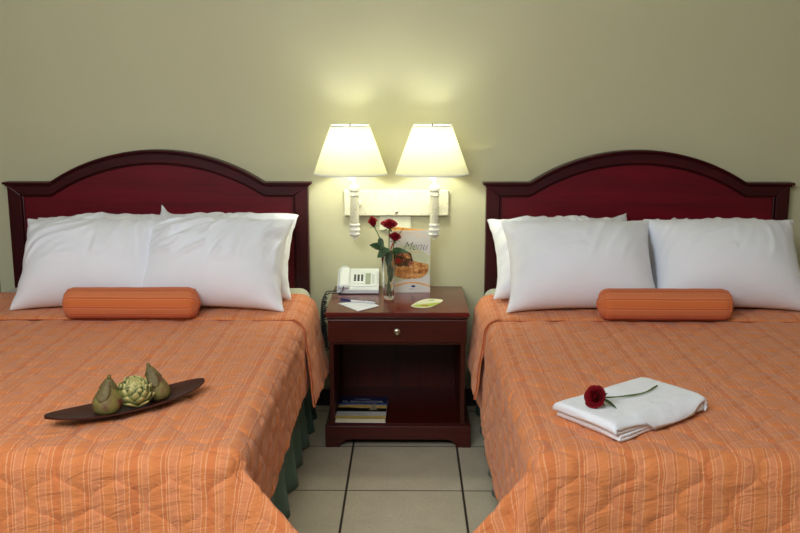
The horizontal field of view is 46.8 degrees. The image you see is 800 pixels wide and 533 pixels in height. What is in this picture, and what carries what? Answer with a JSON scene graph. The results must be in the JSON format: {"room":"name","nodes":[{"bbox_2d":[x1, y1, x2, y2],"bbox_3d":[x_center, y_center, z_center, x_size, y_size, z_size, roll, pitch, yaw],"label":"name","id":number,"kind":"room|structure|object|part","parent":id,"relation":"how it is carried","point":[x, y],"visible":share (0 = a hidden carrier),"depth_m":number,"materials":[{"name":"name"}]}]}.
{"room":"hotel room","nodes":[
{"label":"hotel room","id":0,"kind":"room"},
{"bbox_2d":[287,405,497,532],"bbox_3d":[0.683,1.244,1.859,5.465,0.100,5.720,0,11,1],"label":"floor","id":1,"kind":"structure","parent":0,"point":[358,485],"depth_m":3.61,"materials":[{"name":"beige tile"}]},
{"bbox_2d":[7,288,309,296],"bbox_3d":[-1.139,0.580,3.440,1.424,0.612,1.999,0,11,1],"label":"bed","id":2,"kind":"object","parent":1,"relation":"on","point":[292,290],"visible":0.09,"depth_m":4.26,"materials":[{"name":"beige fabric"}]},
{"bbox_2d":[2,149,311,297],"bbox_3d":[-1.129,0.072,4.399,1.431,1.249,0.070,0,11,1],"label":"headboard","id":3,"kind":"object","parent":2,"relation":"attached to","point":[137,181],"visible":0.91,"depth_m":4.31,"materials":[{"name":"red wood"}]},
{"bbox_3d":[-1.129,-0.434,4.308,1.400,0.201,0.054,0,11,1],"label":"rail","id":4,"kind":"part","parent":3,"relation":"part of","materials":[{"name":"brown wood"}]},
{"bbox_3d":[-1.129,-0.454,4.301,1.412,0.157,0.062,0,11,1],"label":"cove moulding","id":5,"kind":"part","parent":3,"relation":"part of","materials":[{"name":"brown wood"}]},
{"bbox_3d":[-1.129,-0.463,4.296,1.431,0.160,0.070,0,11,1],"label":"cap moulding","id":6,"kind":"part","parent":3,"relation":"part of","materials":[{"name":"brown wood"}]},
{"bbox_2d":[0,292,329,532],"bbox_3d":[-1.026,0.618,3.210,1.785,0.655,2.040,0,11,1],"label":"bedspread","id":7,"kind":"object","parent":2,"relation":"on","point":[210,458],"visible":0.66,"depth_m":2.60,"materials":[{"name":"orange fabric"}]},
{"bbox_2d":[10,218,155,309],"bbox_3d":[-1.276,-0.020,3.866,0.637,0.356,0.326,0,11,-1],"label":"pillow","id":8,"kind":"object","parent":7,"relation":"on","point":[60,255],"visible":0.76,"depth_m":3.74,"materials":[{"name":"white fabric"}]},
{"bbox_2d":[38,212,161,219],"bbox_3d":[-1.309,-0.057,4.065,0.632,0.358,0.337,-1,11,-4],"label":"pillow","id":9,"kind":"object","parent":7,"relation":"on","point":[98,215],"visible":0.12,"depth_m":4.05,"materials":[{"name":"white fabric"}]},
{"bbox_2d":[44,378,204,419],"bbox_3d":[-0.768,0.386,2.628,0.486,0.039,0.129,-10,15,-42],"label":"tray","id":10,"kind":"object","parent":7,"relation":"on","point":[179,389],"visible":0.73,"depth_m":2.59,"materials":[{"name":"brown wood"}]},
{"bbox_2d":[92,374,122,414],"bbox_3d":[-0.813,0.354,2.567,0.084,0.110,0.084,-2,11,-9],"label":"pear","id":11,"kind":"object","parent":10,"relation":"in","point":[107,400],"visible":1,"depth_m":2.54,"materials":[{"name":"green food"}]},
{"bbox_2d":[117,375,154,407],"bbox_3d":[-0.747,0.354,2.612,0.105,0.090,0.104,-3,11,-17],"label":"artichoke","id":12,"kind":"object","parent":10,"relation":"on","point":[135,391],"visible":0.95,"depth_m":2.58,"materials":[{"name":"green food"}]},
{"bbox_2d":[145,363,169,400],"bbox_3d":[-0.706,0.331,2.679,0.075,0.111,0.075,-5,12,-24],"label":"pear","id":13,"kind":"object","parent":10,"relation":"on","point":[161,388],"visible":0.94,"depth_m":2.65,"materials":[{"name":"green food"}]},
{"bbox_2d":[62,287,200,317],"bbox_3d":[-1.061,0.141,3.656,0.542,0.121,0.127,0,11,0],"label":"bolster","id":14,"kind":"object","parent":7,"relation":"on","point":[77,302],"visible":1,"depth_m":3.60,"materials":[{"name":"orange fabric"}]},
{"bbox_2d":[142,217,293,311],"bbox_3d":[-0.776,-0.021,3.838,0.637,0.365,0.318,1,11,3],"label":"pillow","id":15,"kind":"object","parent":7,"relation":"on","point":[228,261],"visible":0.85,"depth_m":3.72,"materials":[{"name":"white fabric"}]},
{"bbox_2d":[160,205,298,299],"bbox_3d":[-0.775,-0.064,4.055,0.633,0.372,0.336,1,11,3],"label":"pillow","id":16,"kind":"object","parent":7,"relation":"on","point":[285,290],"visible":0.16,"depth_m":4.04,"materials":[{"name":"white fabric"}]},
{"bbox_2d":[271,384,316,518],"bbox_3d":[-1.139,0.719,3.428,1.492,0.334,2.032,0,11,1],"label":"bed skirt","id":17,"kind":"object","parent":2,"relation":"attached to","point":[304,426],"visible":0.23,"depth_m":3.72,"materials":[{"name":"green fabric"}]},
{"bbox_2d":[325,286,470,447],"bbox_3d":[-0.007,0.440,4.204,0.627,0.600,0.555,0,11,1],"label":"nightstand","id":18,"kind":"object","parent":1,"relation":"on","point":[396,350],"visible":0.94,"depth_m":4.06,"materials":[{"name":"brown wood"}]},
{"bbox_3d":[-0.290,0.402,4.216,0.020,0.470,0.513,0,11,1],"label":"panel","id":19,"kind":"part","parent":18,"relation":"part of","materials":[{"name":"brown wood"}]},
{"bbox_2d":[320,266,378,349],"bbox_3d":[-0.232,0.187,4.288,0.269,0.346,0.276,0,11,0],"label":"telephone","id":20,"kind":"object","parent":18,"relation":"on","point":[350,280],"visible":0.92,"depth_m":4.26,"materials":[{"name":"white plastic"}]},
{"bbox_3d":[-0.320,0.230,4.227,0.074,0.284,0.135,8,14,37],"label":"coiled cord","id":21,"kind":"part","parent":20,"relation":"part of","materials":[{"name":"black plastic"}]},
{"bbox_3d":[-0.166,0.056,4.310,0.124,0.006,0.138,0,33,0],"label":"plate","id":22,"kind":"part","parent":20,"relation":"part of","materials":[{"name":"white plastic"}]},
{"bbox_2d":[338,302,378,310],"bbox_3d":[-0.170,0.169,4.016,0.129,0.003,0.171,-7,13,-32],"label":"paper","id":23,"kind":"object","parent":18,"relation":"on","point":[357,306],"visible":0.93,"depth_m":4.01,"materials":[{"name":"white paper"}]},
{"bbox_2d":[340,298,374,303],"bbox_3d":[-0.186,0.152,4.062,0.166,0.012,0.010,4,12,20],"label":"pen","id":24,"kind":"object","parent":23,"relation":"on","point":[341,299],"visible":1,"depth_m":4.06,"materials":[{"name":"white plastic"}]},
{"bbox_2d":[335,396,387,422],"bbox_3d":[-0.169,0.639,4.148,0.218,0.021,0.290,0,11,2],"label":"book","id":25,"kind":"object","parent":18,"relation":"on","point":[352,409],"visible":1,"depth_m":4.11,"materials":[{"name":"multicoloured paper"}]},
{"bbox_2d":[335,415,385,417],"bbox_3d":[-0.172,0.654,4.019,0.218,0.001,0.030,0,11,2],"label":"print","id":26,"kind":"object","parent":25,"relation":"on","point":[337,416],"depth_m":4.02},
{"bbox_2d":[336,411,385,415],"bbox_3d":[-0.171,0.649,4.046,0.218,0.001,0.085,0,11,2],"label":"print","id":27,"kind":"object","parent":25,"relation":"on","point":[339,413],"depth_m":4.06},
{"bbox_2d":[337,407,386,411],"bbox_3d":[-0.169,0.635,4.113,0.218,0.001,0.053,0,11,2],"label":"print","id":28,"kind":"object","parent":25,"relation":"on","point":[340,409],"depth_m":4.11},
{"bbox_2d":[338,405,386,407],"bbox_3d":[-0.168,0.628,4.152,0.218,0.001,0.050,0,11,2],"label":"print","id":29,"kind":"object","parent":25,"relation":"on","point":[339,406],"depth_m":4.15},
{"bbox_2d":[339,403,386,404],"bbox_3d":[-0.168,0.623,4.179,0.218,0.001,0.024,0,11,2],"label":"print","id":30,"kind":"object","parent":25,"relation":"on","point":[339,403],"depth_m":4.18},
{"bbox_2d":[370,403,376,409],"bbox_3d":[-0.118,0.628,4.152,0.033,0.001,0.095,0,11,2],"label":"print","id":31,"kind":"object","parent":25,"relation":"on","point":[373,406],"depth_m":4.15},
{"bbox_2d":[381,250,395,299],"bbox_3d":[-0.050,0.039,4.121,0.069,0.218,0.069,0,11,1],"label":"vase","id":32,"kind":"object","parent":18,"relation":"on","point":[389,259],"visible":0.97,"depth_m":4.10,"materials":[{"name":"clear glass"}]},
{"bbox_2d":[368,216,384,249],"bbox_3d":[-0.090,-0.045,4.094,0.104,0.361,0.049,0,11,1],"label":"rose","id":33,"kind":"object","parent":32,"relation":"in","point":[372,221],"visible":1,"depth_m":4.07,"materials":[{"name":"red plant"}]},
{"bbox_2d":[377,219,397,257],"bbox_3d":[-0.055,-0.038,4.097,0.091,0.348,0.075,0,11,1],"label":"rose","id":34,"kind":"object","parent":32,"relation":"in","point":[389,223],"visible":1,"depth_m":4.07,"materials":[{"name":"red plant"}]},
{"bbox_2d":[389,232,408,281],"bbox_3d":[-0.011,-0.007,4.085,0.092,0.291,0.054,9,14,39],"label":"rose","id":35,"kind":"object","parent":32,"relation":"in","point":[394,236],"visible":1,"depth_m":4.07,"materials":[{"name":"red plant"}]},
{"bbox_3d":[-0.010,0.168,4.162,0.597,0.010,0.527,0,11,1],"label":"moulding","id":36,"kind":"part","parent":18,"relation":"part of","materials":[{"name":"brown wood"}]},
{"bbox_2d":[328,386,465,424],"bbox_3d":[-0.009,0.637,4.258,0.597,0.016,0.515,0,11,1],"label":"shelf","id":37,"kind":"object","parent":18,"relation":"attached to","point":[407,405],"depth_m":4.24,"materials":[{"name":"brown wood"}]},
{"bbox_3d":[-0.013,0.274,3.903,0.033,0.033,0.026,0,11,1],"label":"knob","id":38,"kind":"part","parent":18,"relation":"part of","materials":[{"name":"silver metal"}]},
{"bbox_3d":[-0.009,0.278,4.184,0.541,0.015,0.497,0,11,1],"label":"rail","id":39,"kind":"part","parent":18,"relation":"part of","materials":[{"name":"brown wood"}]},
{"bbox_3d":[-0.012,0.272,3.921,0.589,0.099,0.014,0,11,1],"label":"drawer","id":40,"kind":"part","parent":18,"relation":"part of","materials":[{"name":"brown wood"}]},
{"bbox_3d":[-0.007,0.356,4.458,0.541,0.470,0.012,0,11,1],"label":"panel","id":41,"kind":"part","parent":18,"relation":"part of","materials":[{"name":"brown wood"}]},
{"bbox_2d":[390,227,429,292],"bbox_3d":[0.046,-0.032,4.267,0.187,0.302,0.049,0,11,1],"label":"menu","id":42,"kind":"object","parent":18,"relation":"on","point":[412,270],"visible":0.98,"depth_m":4.25,"materials":[{"name":"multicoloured paper"}]},
{"bbox_2d":[396,247,412,266],"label":"print","id":43,"kind":"object","parent":42,"relation":"on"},
{"bbox_2d":[391,227,420,229],"bbox_3d":[0.045,-0.165,4.244,0.190,0.032,0.001,3,11,13],"label":"print","id":44,"kind":"object","parent":42,"relation":"on","point":[397,228],"depth_m":4.25},
{"bbox_2d":[403,253,410,258],"bbox_3d":[0.032,-0.049,4.241,0.035,0.027,0.001,0,11,0],"label":"print","id":45,"kind":"object","parent":42,"relation":"on","point":[405,255],"depth_m":4.24},
{"bbox_2d":[391,244,429,281],"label":"print","id":46,"kind":"object","parent":42,"relation":"on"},
{"bbox_2d":[394,283,429,292],"bbox_3d":[0.046,0.097,4.269,0.186,0.048,0.001,0,11,0],"label":"print","id":47,"kind":"object","parent":42,"relation":"attached to","point":[399,287],"depth_m":4.27},
{"bbox_2d":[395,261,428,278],"bbox_3d":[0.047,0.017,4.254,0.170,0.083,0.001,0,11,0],"label":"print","id":48,"kind":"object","parent":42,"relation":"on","point":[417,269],"depth_m":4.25},
{"bbox_2d":[395,282,429,286],"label":"print","id":49,"kind":"object","parent":42,"relation":"on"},
{"bbox_2d":[411,299,442,307],"bbox_3d":[0.119,0.161,4.057,0.101,0.003,0.184,4,12,22],"label":"leaflet","id":50,"kind":"object","parent":18,"relation":"on","point":[426,303],"visible":1,"depth_m":4.05,"materials":[{"name":"yellow"}]},
{"bbox_2d":[413,302,439,306],"bbox_3d":[0.116,0.166,4.025,0.124,0.001,0.090,0,11,1],"label":"print","id":51,"kind":"object","parent":50,"relation":"on","point":[418,304],"depth_m":4.03},
{"bbox_3d":[0.271,0.403,4.211,0.020,0.470,0.513,0,11,1],"label":"panel","id":52,"kind":"part","parent":18,"relation":"part of","materials":[{"name":"brown wood"}]},
{"bbox_2d":[484,289,495,295],"bbox_3d":[1.091,0.584,3.419,1.424,0.612,1.999,0,11,1],"label":"bed","id":53,"kind":"object","parent":1,"relation":"on","point":[491,291],"visible":0.06,"depth_m":4.27,"materials":[{"name":"beige fabric"}]},
{"bbox_2d":[475,404,497,504],"bbox_3d":[1.091,0.723,3.407,1.491,0.334,2.027,0,11,1],"label":"bed skirt","id":54,"kind":"object","parent":53,"relation":"attached to","point":[477,411],"visible":0.03,"depth_m":4.16,"materials":[{"name":"green fabric"}]},
{"bbox_2d":[466,294,799,532],"bbox_3d":[1.028,0.589,3.204,2.118,0.595,2.060,0,11,1],"label":"bedspread","id":55,"kind":"object","parent":53,"relation":"on","point":[733,465],"visible":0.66,"depth_m":2.59,"materials":[{"name":"orange fabric"}]},
{"bbox_2d":[487,213,626,299],"bbox_3d":[0.714,-0.049,4.052,0.650,0.347,0.354,-1,11,-3],"label":"pillow","id":56,"kind":"object","parent":55,"relation":"on","point":[503,288],"visible":0.27,"depth_m":4.01,"materials":[{"name":"white fabric"}]},
{"bbox_2d":[501,220,654,312],"bbox_3d":[0.746,-0.010,3.825,0.635,0.353,0.322,0,11,-1],"label":"pillow","id":57,"kind":"object","parent":55,"relation":"on","point":[554,264],"visible":0.93,"depth_m":3.71,"materials":[{"name":"white fabric"}]},
{"bbox_2d":[553,377,707,441],"bbox_3d":[0.650,0.390,2.583,0.426,0.052,0.253,-8,14,-37],"label":"towel","id":58,"kind":"object","parent":55,"relation":"on","point":[665,405],"visible":0.93,"depth_m":2.52,"materials":[{"name":"white fabric"}]},
{"bbox_2d":[584,385,657,408],"bbox_3d":[0.621,0.339,2.572,0.290,0.066,0.080,-10,15,-42],"label":"rose","id":59,"kind":"object","parent":58,"relation":"on","point":[594,396],"visible":1,"depth_m":2.49,"materials":[{"name":"red plant"}]},
{"bbox_3d":[0.641,0.351,2.578,0.256,0.022,0.019,-8,13,-36],"label":"stem","id":60,"kind":"part","parent":59,"relation":"part of","materials":[{"name":"green plant"}]},
{"bbox_2d":[596,288,733,319],"bbox_3d":[1.039,0.146,3.632,0.532,0.121,0.128,0,11,1],"label":"bolster","id":61,"kind":"object","parent":55,"relation":"on","point":[612,303],"visible":1,"depth_m":3.58,"materials":[{"name":"orange fabric"}]},
{"bbox_2d":[648,217,757,287],"bbox_3d":[1.388,-0.043,4.043,0.636,0.339,0.343,0,11,3],"label":"pillow","id":62,"kind":"object","parent":55,"relation":"on","point":[651,254],"visible":0.09,"depth_m":4.05,"materials":[{"name":"white fabric"}]},
{"bbox_2d":[643,219,799,310],"bbox_3d":[1.354,-0.014,3.831,0.635,0.354,0.327,0,11,2],"label":"pillow","id":63,"kind":"object","parent":55,"relation":"on","point":[756,261],"visible":0.88,"depth_m":3.71,"materials":[{"name":"white fabric"}]},
{"bbox_2d":[482,149,794,294],"bbox_3d":[1.101,0.076,4.378,1.431,1.249,0.070,0,11,1],"label":"headboard","id":64,"kind":"object","parent":53,"relation":"attached to","point":[641,184],"visible":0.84,"depth_m":4.29,"materials":[{"name":"red wood"}]},
{"bbox_3d":[1.101,-0.107,4.353,1.320,0.778,0.026,0,11,1],"label":"panel","id":65,"kind":"part","parent":64,"relation":"part of","materials":[{"name":"red wood"}]},
{"bbox_3d":[1.101,-0.430,4.287,1.400,0.201,0.054,0,11,1],"label":"rail","id":66,"kind":"part","parent":64,"relation":"part of","materials":[{"name":"brown wood"}]},
{"bbox_3d":[1.101,-0.459,4.276,1.431,0.160,0.070,0,11,1],"label":"cap moulding","id":67,"kind":"part","parent":64,"relation":"part of","materials":[{"name":"brown wood"}]},
{"bbox_3d":[1.101,-0.450,4.280,1.412,0.157,0.062,0,11,1],"label":"cove moulding","id":68,"kind":"part","parent":64,"relation":"part of","materials":[{"name":"brown wood"}]},
{"bbox_2d":[0,0,799,386],"bbox_3d":[0.710,-0.681,4.343,5.465,2.750,0.120,0,11,1],"label":"wall","id":69,"kind":"structure","parent":0,"point":[526,89],"depth_m":4.26,"materials":[{"name":"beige paint"}]},
{"bbox_2d":[313,123,468,239],"bbox_3d":[-0.039,-0.380,4.164,0.700,0.525,0.356,0,11,1],"label":"wall lamp","id":70,"kind":"object","parent":69,"relation":"attached to","point":[432,151],"visible":1,"depth_m":4.05,"materials":[{"name":"beige paint"}]},
{"bbox_3d":[-0.222,-0.521,4.128,0.332,0.216,0.332,0,11,1],"label":"lamp shade","id":71,"kind":"part","parent":70,"relation":"part of","materials":[{"name":"white fabric"}]},
{"bbox_3d":[-0.018,-0.300,4.346,0.490,0.120,0.029,0,11,1],"label":"mounting plate","id":72,"kind":"part","parent":70,"relation":"part of","materials":[{"name":"beige paint"}]},
{"bbox_3d":[0.144,-0.520,4.124,0.332,0.216,0.332,0,11,1],"label":"lamp shade","id":73,"kind":"part","parent":70,"relation":"part of","materials":[{"name":"white fabric"}]},
{"bbox_2d":[380,216,410,229],"bbox_3d":[-0.022,-0.206,4.372,0.148,0.069,0.012,0,11,1],"label":"wall box","id":74,"kind":"object","parent":69,"relation":"attached to","point":[403,221],"visible":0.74,"depth_m":4.36,"materials":[{"name":"plastic"}]},
{"bbox_2d":[316,387,476,405],"bbox_3d":[0.709,0.637,4.526,5.265,0.092,0.014,0,11,1],"label":"baseboard","id":75,"kind":"structure","parent":69,"relation":"attached to","point":[324,398],"depth_m":4.53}
]}

